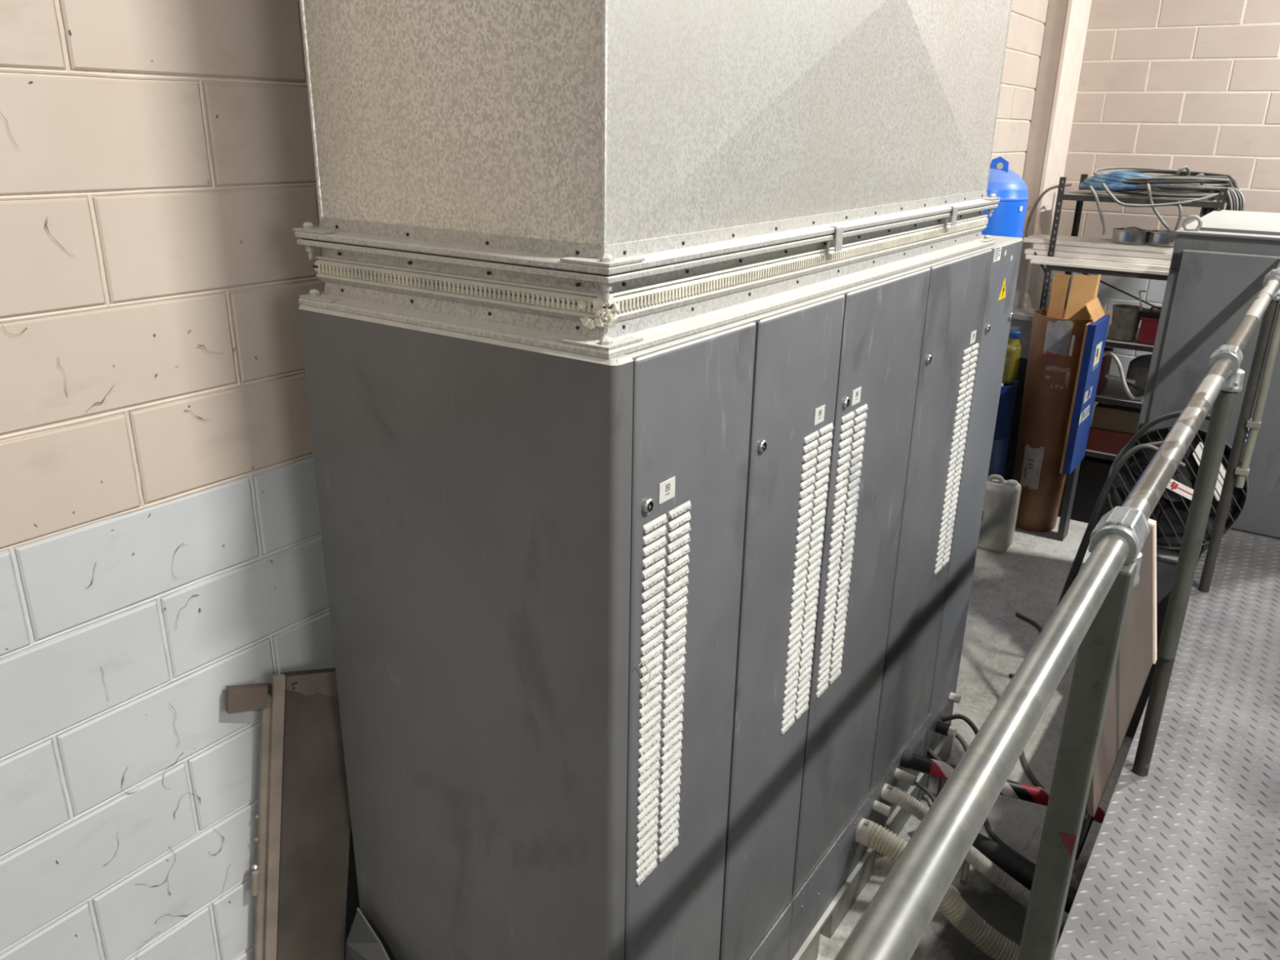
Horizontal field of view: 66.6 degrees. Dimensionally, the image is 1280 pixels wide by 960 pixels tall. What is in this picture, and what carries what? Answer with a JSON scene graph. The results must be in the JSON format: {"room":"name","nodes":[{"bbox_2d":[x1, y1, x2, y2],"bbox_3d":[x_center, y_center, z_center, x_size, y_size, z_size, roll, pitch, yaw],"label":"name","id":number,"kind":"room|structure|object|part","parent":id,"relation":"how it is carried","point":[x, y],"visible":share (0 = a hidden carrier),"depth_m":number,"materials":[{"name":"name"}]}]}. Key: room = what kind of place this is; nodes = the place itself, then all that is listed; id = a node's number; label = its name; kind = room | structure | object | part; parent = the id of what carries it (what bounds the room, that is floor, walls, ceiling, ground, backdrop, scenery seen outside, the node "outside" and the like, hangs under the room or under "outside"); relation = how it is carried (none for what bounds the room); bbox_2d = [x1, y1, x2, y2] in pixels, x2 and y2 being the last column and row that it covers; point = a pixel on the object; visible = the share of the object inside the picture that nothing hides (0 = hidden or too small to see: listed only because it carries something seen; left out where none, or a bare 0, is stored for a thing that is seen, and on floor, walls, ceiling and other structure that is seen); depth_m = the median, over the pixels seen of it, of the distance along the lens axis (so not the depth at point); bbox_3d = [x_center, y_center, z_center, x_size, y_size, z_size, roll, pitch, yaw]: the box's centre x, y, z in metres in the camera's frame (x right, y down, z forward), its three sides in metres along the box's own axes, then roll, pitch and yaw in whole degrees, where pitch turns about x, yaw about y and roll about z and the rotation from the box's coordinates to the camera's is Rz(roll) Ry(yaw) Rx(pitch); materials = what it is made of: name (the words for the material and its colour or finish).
{"room":"plant room","nodes":[
{"label":"plant room","id":0,"kind":"room"},
{"bbox_2d":[0,0,1048,959],"bbox_3d":[0.563,-0.923,4.149,0.210,4.023,8.100,14,24,32],"label":"wall","id":1,"kind":"structure","parent":0,"point":[162,549],"depth_m":1.94,"materials":[{"name":"beige brick"}]},
{"bbox_2d":[1013,0,1091,309],"bbox_3d":[2.853,-1.884,7.000,0.156,3.950,0.545,14,24,32],"label":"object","id":2,"kind":"structure","parent":1,"relation":"attached to","point":[1066,24],"depth_m":6.64,"materials":[{"name":"white paint"}]},
{"bbox_2d":[817,515,1133,959],"bbox_3d":[2.764,2.000,2.340,7.300,0.150,11.200,14,24,32],"label":"floor","id":3,"kind":"structure","parent":0,"point":[1028,579],"depth_m":4.55,"materials":[{"name":"concrete"}]},
{"bbox_2d":[225,667,351,959],"bbox_3d":[-0.848,1.103,2.444,0.426,1.386,0.091,-16,26,-38],"label":"panel","id":4,"kind":"object","parent":3,"relation":"on","point":[300,879],"visible":0.98,"depth_m":2.36,"materials":[{"name":"metal"}]},
{"bbox_3d":[-0.918,0.922,2.326,0.017,0.012,0.018,14,24,32],"label":"hinge knob","id":5,"kind":"part","parent":4,"relation":"part of","materials":[{"name":"silver metal"}]},
{"bbox_2d":[346,907,390,959],"bbox_3d":[-0.657,1.430,2.511,0.253,0.684,0.057,15,24,34],"label":"sheet","id":6,"kind":"object","parent":3,"relation":"on","point":[362,943],"visible":1,"depth_m":2.47,"materials":[{"name":"grey metal"}]},
{"bbox_2d":[297,235,1022,959],"bbox_3d":[0.330,0.421,3.115,0.817,2.200,2.497,14,24,32],"label":"tall cabinet","id":7,"kind":"object","parent":3,"relation":"on","point":[633,651],"visible":0.97,"depth_m":2.11,"materials":[{"name":"metal"}]},
{"bbox_3d":[-0.372,0.701,2.151,0.800,2.090,0.050,14,24,32],"label":"panel","id":8,"kind":"part","parent":7,"relation":"part of","materials":[{"name":"paint"}]},
{"bbox_2d":[293,0,1012,359],"bbox_3d":[0.268,-1.514,2.285,0.793,1.999,2.184,14,24,32],"label":"ventilation duct","id":9,"kind":"object","parent":7,"relation":"on","point":[605,179],"visible":1,"depth_m":1.77,"materials":[{"name":"metal"}]},
{"bbox_3d":[-0.341,-0.904,1.586,0.700,0.985,0.012,14,24,32],"label":"duct panel","id":10,"kind":"part","parent":9,"relation":"part of","materials":[{"name":"grey metal"}]},
{"bbox_3d":[0.567,-1.114,2.206,0.050,0.985,2.098,14,24,32],"label":"duct panel","id":11,"kind":"part","parent":9,"relation":"part of","materials":[{"name":"grey metal"}]},
{"bbox_3d":[0.049,0.019,1.779,0.002,0.040,0.052,14,24,32],"label":"label plate","id":12,"kind":"part","parent":7,"relation":"part of","materials":[{"name":"white plastic"}]},
{"bbox_2d":[665,483,670,495],"bbox_3d":[0.051,0.017,1.777,0.001,0.020,0.013,14,24,32],"label":"print","id":13,"kind":"object","parent":7,"relation":"attached to","point":[667,485],"depth_m":1.78},
{"bbox_3d":[0.089,0.575,2.086,0.025,1.784,0.425,14,24,32],"label":"door","id":14,"kind":"part","parent":7,"relation":"part of","materials":[{"name":"paint"}]},
{"bbox_3d":[0.190,1.487,2.596,0.022,0.264,0.891,14,24,32],"label":"plinth plate","id":15,"kind":"part","parent":7,"relation":"part of","materials":[{"name":"paint"}]},
{"bbox_3d":[0.336,0.457,2.423,0.025,1.784,0.428,14,24,32],"label":"door","id":16,"kind":"part","parent":7,"relation":"part of","materials":[{"name":"paint"}]},
{"bbox_3d":[0.422,-0.152,2.290,0.002,0.040,0.052,14,24,32],"label":"label plate","id":17,"kind":"part","parent":7,"relation":"part of","materials":[{"name":"white plastic"}]},
{"bbox_3d":[0.345,-0.610,2.751,0.794,0.010,2.472,14,24,32],"label":"plate","id":18,"kind":"part","parent":7,"relation":"part of","materials":[{"name":"metal"}]},
{"bbox_3d":[0.546,-0.211,2.460,0.002,0.040,0.052,14,24,32],"label":"label plate","id":19,"kind":"part","parent":7,"relation":"part of","materials":[{"name":"white plastic"}]},
{"bbox_3d":[0.783,1.203,3.405,0.022,0.264,1.187,14,24,32],"label":"plinth plate","id":20,"kind":"part","parent":7,"relation":"part of","materials":[{"name":"paint"}]},
{"bbox_3d":[0.629,0.316,2.822,0.025,1.784,0.584,14,24,32],"label":"door","id":21,"kind":"part","parent":7,"relation":"part of","materials":[{"name":"paint"}]},
{"bbox_2d":[872,800,891,816],"bbox_3d":[0.842,1.148,3.416,0.068,0.039,0.034,14,24,32],"label":"stub","id":22,"kind":"object","parent":7,"relation":"attached to","point":[878,806],"visible":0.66,"depth_m":3.40,"materials":[{"name":"white plastic"}]},
{"bbox_2d":[893,768,935,802],"bbox_3d":[1.019,1.247,3.566,0.066,0.352,0.244,-17,27,-41],"label":"stub","id":23,"kind":"object","parent":7,"relation":"attached to","point":[902,775],"visible":0.34,"depth_m":3.54,"materials":[{"name":"white plastic"}]},
{"bbox_3d":[0.968,0.153,3.285,0.025,1.784,0.592,14,24,32],"label":"door","id":24,"kind":"part","parent":7,"relation":"part of","materials":[{"name":"paint"}]},
{"bbox_2d":[934,692,960,737],"bbox_3d":[1.282,0.966,3.999,0.075,0.109,0.182,14,24,32],"label":"stub","id":25,"kind":"object","parent":7,"relation":"attached to","point":[943,728],"visible":1,"depth_m":3.95,"materials":[{"name":"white plastic"}]},
{"bbox_3d":[1.244,0.146,3.712,0.025,2.058,0.371,14,24,32],"label":"door","id":26,"kind":"part","parent":7,"relation":"part of","materials":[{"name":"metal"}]},
{"bbox_3d":[1.100,-0.471,3.218,0.002,0.040,0.052,14,24,32],"label":"label plate","id":27,"kind":"part","parent":7,"relation":"part of","materials":[{"name":"white plastic"}]},
{"bbox_2d":[994,247,1000,259],"bbox_3d":[1.194,-0.756,3.251,0.001,0.036,0.060,14,24,32],"label":"print","id":28,"kind":"object","parent":7,"relation":"attached to","point":[997,250],"depth_m":3.25},
{"bbox_2d":[899,749,1107,823],"bbox_3d":[1.574,1.219,3.517,1.277,0.325,0.137,7,21,16],"label":"hose","id":29,"kind":"object","parent":7,"relation":"attached to","point":[908,760],"visible":0.27,"depth_m":3.55,"materials":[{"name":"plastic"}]},
{"bbox_2d":[926,798,932,808],"bbox_3d":[1.185,1.343,3.765,0.138,0.047,0.296,5,20,11],"label":"cable","id":30,"kind":"object","parent":3,"relation":"on","point":[929,801],"visible":0.02,"depth_m":3.89,"materials":[{"name":"grey plastic"}]},
{"bbox_2d":[927,748,946,798],"bbox_3d":[1.071,1.290,3.687,0.098,0.221,0.654,10,22,22],"label":"cable","id":31,"kind":"object","parent":3,"relation":"on","point":[931,753],"visible":0.11,"depth_m":3.90,"materials":[{"name":"grey rubber"}]},
{"bbox_2d":[855,817,1020,959],"bbox_3d":[1.302,1.447,3.072,1.318,0.350,0.106,12,23,28],"label":"hose","id":32,"kind":"object","parent":3,"relation":"on","point":[953,906],"visible":0.66,"depth_m":3.18,"materials":[{"name":"beige plastic"}]},
{"bbox_2d":[955,732,969,884],"bbox_3d":[1.252,1.239,3.755,0.129,0.269,0.623,3,20,5],"label":"cable","id":33,"kind":"object","parent":3,"relation":"on","point":[964,875],"visible":0.27,"depth_m":3.58,"materials":[{"name":"black rubber"}]},
{"bbox_2d":[880,782,1068,928],"bbox_3d":[1.436,1.374,3.252,1.320,0.364,0.073,11,23,26],"label":"hose","id":34,"kind":"object","parent":3,"relation":"on","point":[891,793],"visible":0.49,"depth_m":3.36,"materials":[{"name":"white plastic"}]},
{"bbox_2d":[941,714,1035,865],"bbox_3d":[1.397,1.212,3.768,0.126,0.317,0.711,-5,21,-16],"label":"cable","id":35,"kind":"object","parent":3,"relation":"on","point":[991,833],"visible":0.39,"depth_m":3.83,"materials":[{"name":"black rubber"}]},
{"bbox_2d":[977,474,1021,552],"bbox_3d":[2.306,0.203,6.305,0.230,0.488,0.216,14,24,32],"label":"jerrycan","id":36,"kind":"object","parent":3,"relation":"on","point":[1002,498],"visible":0.87,"depth_m":6.22,"materials":[{"name":"white plastic"}]},
{"bbox_3d":[2.284,0.000,6.253,0.131,0.071,0.032,14,24,32],"label":"handle","id":37,"kind":"part","parent":36,"relation":"part of","materials":[{"name":"white plastic"}]},
{"bbox_2d":[928,808,1077,913],"bbox_3d":[1.380,1.400,3.466,0.162,0.149,0.842,-17,27,-40],"label":"hose","id":38,"kind":"object","parent":3,"relation":"on","point":[1017,867],"visible":0.33,"depth_m":3.43,"materials":[{"name":"black rubber"}]},
{"bbox_2d":[987,379,1018,477],"bbox_3d":[2.273,-0.177,6.547,0.370,1.036,0.370,14,24,32],"label":"drum","id":39,"kind":"object","parent":3,"relation":"on","point":[1008,392],"visible":0.18,"depth_m":6.33,"materials":[{"name":"blue plastic"}]},
{"bbox_2d":[1001,329,1021,384],"bbox_3d":[2.324,-0.804,6.290,0.225,0.336,0.160,14,24,32],"label":"bottle","id":40,"kind":"object","parent":39,"relation":"on","point":[1011,366],"visible":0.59,"depth_m":6.20,"materials":[{"name":"yellow plastic"}]},
{"bbox_2d":[981,156,1028,237],"bbox_3d":[1.842,-0.578,5.588,0.436,2.432,0.436,14,24,32],"label":"tank","id":41,"kind":"object","parent":3,"relation":"on","point":[1007,220],"visible":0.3,"depth_m":5.08,"materials":[{"name":"metal"}]},
{"bbox_2d":[1013,308,1092,532],"bbox_3d":[2.729,-0.382,6.515,0.398,1.458,0.398,14,24,32],"label":"carton","id":42,"kind":"object","parent":3,"relation":"on","point":[1055,344],"visible":0.91,"depth_m":6.37,"materials":[{"name":"brown cardboard"}]},
{"bbox_2d":[1046,351,1054,357],"bbox_3d":[2.615,-0.796,6.206,0.047,0.034,0.002,17,25,37],"label":"print","id":43,"kind":"object","parent":42,"relation":"attached to","point":[1049,354],"depth_m":6.20},
{"bbox_2d":[1047,272,1101,319],"bbox_3d":[2.769,-1.164,6.244,0.277,0.315,0.208,14,24,32],"label":"carton","id":44,"kind":"object","parent":42,"relation":"in","point":[1084,288],"visible":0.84,"depth_m":6.17,"materials":[{"name":"brown cardboard"}]},
{"bbox_2d":[1056,297,1111,541],"bbox_3d":[2.787,-0.340,6.227,0.109,1.580,0.476,14,24,32],"label":"carton","id":45,"kind":"object","parent":3,"relation":"on","point":[1095,331],"visible":1,"depth_m":6.05,"materials":[{"name":"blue cardboard"}]},
{"bbox_3d":[2.777,-0.541,6.134,0.015,0.940,0.430,14,24,32],"label":"panel","id":46,"kind":"part","parent":45,"relation":"part of","materials":[{"name":"blue cardboard"}]},
{"bbox_3d":[2.801,-0.537,6.117,0.045,0.945,0.430,14,24,32],"label":"panel","id":47,"kind":"part","parent":45,"relation":"part of","materials":[{"name":"blue cardboard"}]},
{"bbox_2d":[1057,455,1113,524],"bbox_3d":[3.316,0.038,6.864,0.600,0.450,0.480,14,24,32],"label":"crate","id":48,"kind":"object","parent":3,"relation":"on","point":[1093,473],"visible":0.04,"depth_m":6.72,"materials":[{"name":"black plastic"}]},
{"bbox_2d":[1019,440,1163,788],"bbox_3d":[1.777,0.553,3.954,0.346,1.434,0.548,14,24,32],"label":"cable","id":49,"kind":"object","parent":3,"relation":"on","point":[1157,444],"visible":0.24,"depth_m":4.12,"materials":[{"name":"black rubber"}]},
{"bbox_2d":[1008,444,1185,678],"bbox_3d":[1.932,0.440,4.312,0.274,1.424,0.686,-2,20,-9],"label":"cable","id":50,"kind":"object","parent":3,"relation":"on","point":[1123,460],"visible":0.43,"depth_m":3.92,"materials":[{"name":"black rubber"}]},
{"bbox_2d":[1015,410,1210,633],"bbox_3d":[2.051,0.270,4.594,0.294,1.583,1.325,1,20,0],"label":"cable","id":51,"kind":"object","parent":3,"relation":"on","point":[1176,414],"visible":0.5,"depth_m":3.93,"materials":[{"name":"black rubber"}]},
{"bbox_2d":[1003,165,1245,479],"bbox_3d":[3.167,-0.926,6.693,1.364,2.373,0.711,14,24,32],"label":"storage rack","id":52,"kind":"object","parent":3,"relation":"on","point":[1114,393],"depth_m":6.27,"materials":[{"name":"grey metal"}]},
{"bbox_3d":[2.689,-0.402,7.162,0.290,1.050,0.190,14,24,32],"label":"shelf leg","id":53,"kind":"part","parent":52,"relation":"part of","materials":[{"name":"metal"}]},
{"bbox_2d":[1009,318,1032,359],"bbox_3d":[2.688,-1.032,6.941,0.240,0.285,0.190,14,24,32],"label":"box","id":54,"kind":"object","parent":52,"relation":"on","point":[1024,326],"visible":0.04,"depth_m":6.83,"materials":[{"name":"grey metal"}]},
{"bbox_2d":[1012,306,1036,320],"bbox_3d":[2.674,-1.166,6.833,0.305,0.030,0.300,14,24,32],"label":"shelf","id":55,"kind":"object","parent":52,"relation":"attached to","point":[1020,313],"depth_m":6.75,"materials":[{"name":"grey metal"}]},
{"bbox_3d":[2.713,-0.880,6.672,0.038,2.285,0.038,14,24,32],"label":"post","id":56,"kind":"part","parent":52,"relation":"part of","materials":[{"name":"black metal"}]},
{"bbox_3d":[3.066,-1.050,7.155,0.038,2.285,0.038,14,24,32],"label":"post","id":57,"kind":"part","parent":52,"relation":"part of","materials":[{"name":"black metal"}]},
{"bbox_2d":[1030,259,1168,275],"bbox_3d":[2.998,-1.391,6.336,0.840,0.022,0.200,14,24,32],"label":"board","id":58,"kind":"object","parent":52,"relation":"on","point":[1032,261],"visible":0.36,"depth_m":6.25,"materials":[{"name":"beige wood"}]},
{"bbox_2d":[1025,253,1169,271],"bbox_3d":[2.997,-1.429,6.362,0.875,0.026,0.220,14,24,32],"label":"board","id":59,"kind":"object","parent":58,"relation":"on","point":[1106,263],"visible":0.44,"depth_m":6.27,"materials":[{"name":"grey wood"}]},
{"bbox_2d":[1024,246,1171,266],"bbox_3d":[3.030,-1.474,6.400,0.910,0.030,0.260,14,24,32],"label":"board","id":60,"kind":"object","parent":59,"relation":"on","point":[1030,251],"visible":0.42,"depth_m":6.29,"materials":[{"name":"grey wood"}]},
{"bbox_2d":[1032,243,1172,260],"bbox_3d":[3.085,-1.517,6.422,0.880,0.034,0.300,14,24,32],"label":"board","id":61,"kind":"object","parent":60,"relation":"on","point":[1160,255],"visible":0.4,"depth_m":6.30,"materials":[{"name":"grey wood"}]},
{"bbox_2d":[1022,234,1173,253],"bbox_3d":[3.085,-1.574,6.479,0.955,0.030,0.340,14,24,32],"label":"board","id":62,"kind":"object","parent":61,"relation":"on","point":[1039,238],"visible":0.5,"depth_m":6.41,"materials":[{"name":"grey wood"}]},
{"bbox_2d":[1111,227,1151,244],"bbox_3d":[3.192,-1.585,6.345,0.224,0.088,0.224,14,24,32],"label":"steel pot","id":63,"kind":"object","parent":62,"relation":"on","point":[1120,237],"visible":0.88,"depth_m":6.27,"materials":[{"name":"silver metal"}]},
{"bbox_2d":[1120,226,1146,231],"bbox_3d":[3.205,-1.615,6.323,0.164,0.048,0.155,14,24,32],"label":"rag","id":64,"kind":"object","parent":63,"relation":"in","point":[1134,228],"visible":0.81,"depth_m":6.28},
{"bbox_2d":[1146,230,1176,247],"bbox_3d":[3.372,-1.548,6.252,0.224,0.088,0.224,14,24,32],"label":"steel pot","id":65,"kind":"object","parent":62,"relation":"on","point":[1165,238],"visible":0.66,"depth_m":6.19,"materials":[{"name":"silver metal"}]},
{"bbox_2d":[1095,346,1113,395],"bbox_3d":[3.084,-0.754,6.646,0.180,0.280,0.250,14,24,32],"label":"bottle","id":66,"kind":"object","parent":52,"relation":"on","point":[1106,360],"visible":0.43,"depth_m":6.55,"materials":[{"name":"red plastic"}]},
{"bbox_2d":[1086,426,1134,454],"bbox_3d":[3.312,-0.281,6.652,0.415,0.154,0.300,14,24,32],"label":"carton","id":67,"kind":"object","parent":52,"relation":"on","point":[1110,442],"visible":0.36,"depth_m":6.58,"materials":[{"name":"red cardboard"}]},
{"bbox_2d":[1091,403,1141,434],"bbox_3d":[3.312,-0.425,6.601,0.400,0.150,0.280,14,24,32],"label":"carton","id":68,"kind":"object","parent":67,"relation":"on","point":[1117,418],"visible":0.42,"depth_m":6.52,"materials":[{"name":"brown cardboard"}]},
{"bbox_2d":[1098,402,1114,406],"bbox_3d":[3.164,-0.540,6.592,0.122,0.083,0.119,14,24,32],"label":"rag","id":69,"kind":"object","parent":68,"relation":"on","point":[1104,404],"visible":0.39,"depth_m":6.56,"materials":[{"name":"black fabric"}]},
{"bbox_2d":[1105,373,1135,383],"bbox_3d":[3.177,-0.669,6.446,0.184,0.044,0.024,11,22,26],"label":"pipe","id":70,"kind":"object","parent":52,"relation":"on","point":[1110,376],"visible":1,"depth_m":6.44,"materials":[{"name":"plastic"}]},
{"bbox_2d":[1102,350,1143,400],"bbox_3d":[3.189,-0.688,6.428,0.358,0.317,0.115,6,21,14],"label":"hose","id":71,"kind":"object","parent":52,"relation":"on","point":[1111,353],"visible":0.86,"depth_m":6.39,"materials":[{"name":"white plastic"}]},
{"bbox_3d":[3.140,-1.927,6.289,0.552,0.115,0.432,14,24,32],"label":"blue hose coil","id":72,"kind":"part","parent":52,"relation":"part of","materials":[{"name":"blue plastic"}]},
{"bbox_2d":[1110,289,1146,341],"bbox_3d":[3.199,-1.089,6.399,0.188,0.333,0.188,14,24,32],"label":"bucket","id":73,"kind":"object","parent":52,"relation":"on","point":[1126,320],"visible":1,"depth_m":6.36,"materials":[{"name":"grey metal"}]},
{"bbox_3d":[3.239,-1.159,6.296,0.057,0.130,0.036,-3,20,-10],"label":"handle","id":74,"kind":"part","parent":73,"relation":"part of","materials":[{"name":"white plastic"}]},
{"bbox_3d":[3.214,-1.792,6.311,1.251,0.485,0.673,14,24,32],"label":"cable coil","id":75,"kind":"part","parent":52,"relation":"part of","materials":[{"name":"black rubber"}]},
{"bbox_2d":[1127,355,1151,395],"bbox_3d":[3.452,-0.709,6.546,0.349,0.311,0.323,14,24,32],"label":"crumpled bag","id":76,"kind":"object","parent":52,"relation":"on","point":[1138,366],"visible":0.36,"depth_m":6.48,"materials":[{"name":"black plastic"}]},
{"bbox_2d":[1137,306,1161,345],"bbox_3d":[3.358,-1.007,6.324,0.225,0.234,0.190,14,24,32],"label":"toolbox","id":77,"kind":"object","parent":52,"relation":"on","point":[1150,317],"visible":0.48,"depth_m":6.28,"materials":[{"name":"metal"}]},
{"bbox_2d":[1137,307,1160,318],"bbox_3d":[3.349,-1.075,6.306,0.200,0.035,0.160,14,24,32],"label":"tray","id":78,"kind":"object","parent":77,"relation":"on","point":[1150,313],"depth_m":6.28,"materials":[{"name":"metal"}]},
{"bbox_3d":[3.367,-1.045,6.304,0.205,0.020,0.190,14,24,32],"label":"lid","id":79,"kind":"part","parent":77,"relation":"part of","materials":[{"name":"red metal"}]},
{"bbox_3d":[3.361,-1.101,6.288,0.124,0.031,0.014,14,24,32],"label":"handle","id":80,"kind":"part","parent":77,"relation":"part of","materials":[{"name":"red metal"}]},
{"bbox_3d":[3.462,-0.678,6.194,0.038,2.260,0.038,14,24,32],"label":"post","id":81,"kind":"part","parent":52,"relation":"part of","materials":[{"name":"metal"}]},
{"bbox_3d":[3.816,-0.848,6.677,0.038,2.260,0.038,14,24,32],"label":"post","id":82,"kind":"part","parent":52,"relation":"part of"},
{"bbox_2d":[1125,545,1204,738],"bbox_3d":[2.289,0.680,4.414,0.292,0.890,0.420,14,24,32],"label":"box","id":83,"kind":"object","parent":3,"relation":"on","point":[1166,559],"visible":0.07,"depth_m":4.15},
{"bbox_2d":[1107,425,1248,549],"bbox_3d":[2.278,0.034,4.133,0.521,0.536,0.340,14,24,32],"label":"fan","id":84,"kind":"object","parent":83,"relation":"on","point":[1171,513],"visible":0.45,"depth_m":4.10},
{"bbox_3d":[2.186,-0.074,4.160,0.172,0.160,0.086,18,26,39],"label":"blade","id":85,"kind":"part","parent":84,"relation":"part of","materials":[{"name":"black metal"}]},
{"bbox_3d":[2.151,0.096,4.171,0.172,0.159,0.084,9,21,20],"label":"blade","id":86,"kind":"part","parent":84,"relation":"part of","materials":[{"name":"metal"}]},
{"bbox_3d":[2.280,0.162,4.094,0.167,0.161,0.059,14,24,32],"label":"blade","id":87,"kind":"part","parent":84,"relation":"part of","materials":[{"name":"black metal"}]},
{"bbox_3d":[2.335,-0.078,4.094,0.174,0.164,0.053,7,21,15],"label":"blade","id":88,"kind":"part","parent":84,"relation":"part of","materials":[{"name":"black metal"}]},
{"bbox_3d":[2.369,0.061,4.054,0.131,0.155,0.043,14,24,32],"label":"blade","id":89,"kind":"part","parent":84,"relation":"part of","materials":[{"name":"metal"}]},
{"bbox_3d":[2.296,0.269,4.264,0.292,0.015,0.420,14,24,32],"label":"lid","id":90,"kind":"part","parent":83,"relation":"part of","materials":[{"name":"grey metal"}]},
{"bbox_2d":[1053,529,1279,959],"bbox_3d":[1.746,1.707,1.555,2.265,0.903,6.185,14,24,32],"label":"walkway","id":91,"kind":"object","parent":3,"relation":"on","point":[1184,863],"visible":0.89,"depth_m":2.55,"materials":[{"name":"metal"}]},
{"bbox_2d":[834,261,1279,959],"bbox_3d":[1.208,0.314,2.243,0.094,1.230,4.901,15,24,33],"label":"handrail","id":92,"kind":"object","parent":91,"relation":"on","point":[1089,620],"visible":1,"depth_m":1.38,"materials":[{"name":"grey metal"}]},
{"bbox_3d":[0.643,0.632,1.525,0.048,1.105,0.048,14,24,32],"label":"post","id":93,"kind":"part","parent":92,"relation":"part of","materials":[{"name":"grey metal"}]},
{"bbox_2d":[1133,551,1142,586],"bbox_3d":[0.681,0.119,1.381,0.055,0.050,0.055,14,24,32],"label":"socket","id":94,"kind":"object","parent":92,"relation":"attached to","point":[1137,561],"depth_m":1.36,"materials":[{"name":"silver metal"}]},
{"bbox_3d":[1.392,0.272,2.498,0.039,1.132,0.039,14,24,32],"label":"post","id":95,"kind":"part","parent":92,"relation":"part of","materials":[{"name":"grey metal"}]},
{"bbox_2d":[1221,368,1244,391],"bbox_3d":[1.401,-0.239,2.311,0.055,0.050,0.055,14,24,32],"label":"socket","id":96,"kind":"object","parent":92,"relation":"attached to","point":[1233,383],"depth_m":2.29,"materials":[{"name":"silver metal"}]},
{"bbox_3d":[2.192,-0.124,3.571,0.037,1.167,0.037,14,24,32],"label":"post","id":97,"kind":"part","parent":92,"relation":"part of","materials":[{"name":"grey metal"}]},
{"bbox_2d":[1271,288,1279,300],"bbox_3d":[2.202,-0.652,3.378,0.055,0.050,0.055,14,24,32],"label":"socket","id":98,"kind":"object","parent":92,"relation":"attached to","point":[1277,296],"depth_m":3.36,"materials":[{"name":"silver metal"}]},
{"bbox_2d":[1075,518,1156,860],"bbox_3d":[1.398,0.558,2.838,0.116,0.610,1.007,14,24,32],"label":"panel","id":99,"kind":"object","parent":91,"relation":"attached to","point":[1137,653],"visible":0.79,"depth_m":2.85,"materials":[{"name":"wood"}]},
{"bbox_2d":[1136,209,1279,539],"bbox_3d":[3.107,-0.176,4.840,1.010,2.234,1.463,14,24,32],"label":"tall cabinet","id":100,"kind":"object","parent":3,"relation":"on","point":[1220,262],"visible":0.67,"depth_m":4.22,"materials":[{"name":"metal"}]},
{"bbox_3d":[3.126,-1.157,4.482,1.010,0.013,1.460,14,24,32],"label":"roof panel","id":101,"kind":"part","parent":100,"relation":"part of","materials":[{"name":"grey paint"}]},
{"bbox_3d":[3.119,-1.170,4.476,0.900,0.014,1.250,14,24,32],"label":"roof lid","id":102,"kind":"part","parent":100,"relation":"part of","materials":[{"name":"grey paint"}]},
{"bbox_2d":[1045,0,1279,425],"bbox_3d":[4.082,-1.761,6.621,2.632,4.023,0.204,14,24,32],"label":"wall","id":103,"kind":"structure","parent":0,"point":[1163,84],"depth_m":6.57,"materials":[{"name":"beige brick"}]}
]}

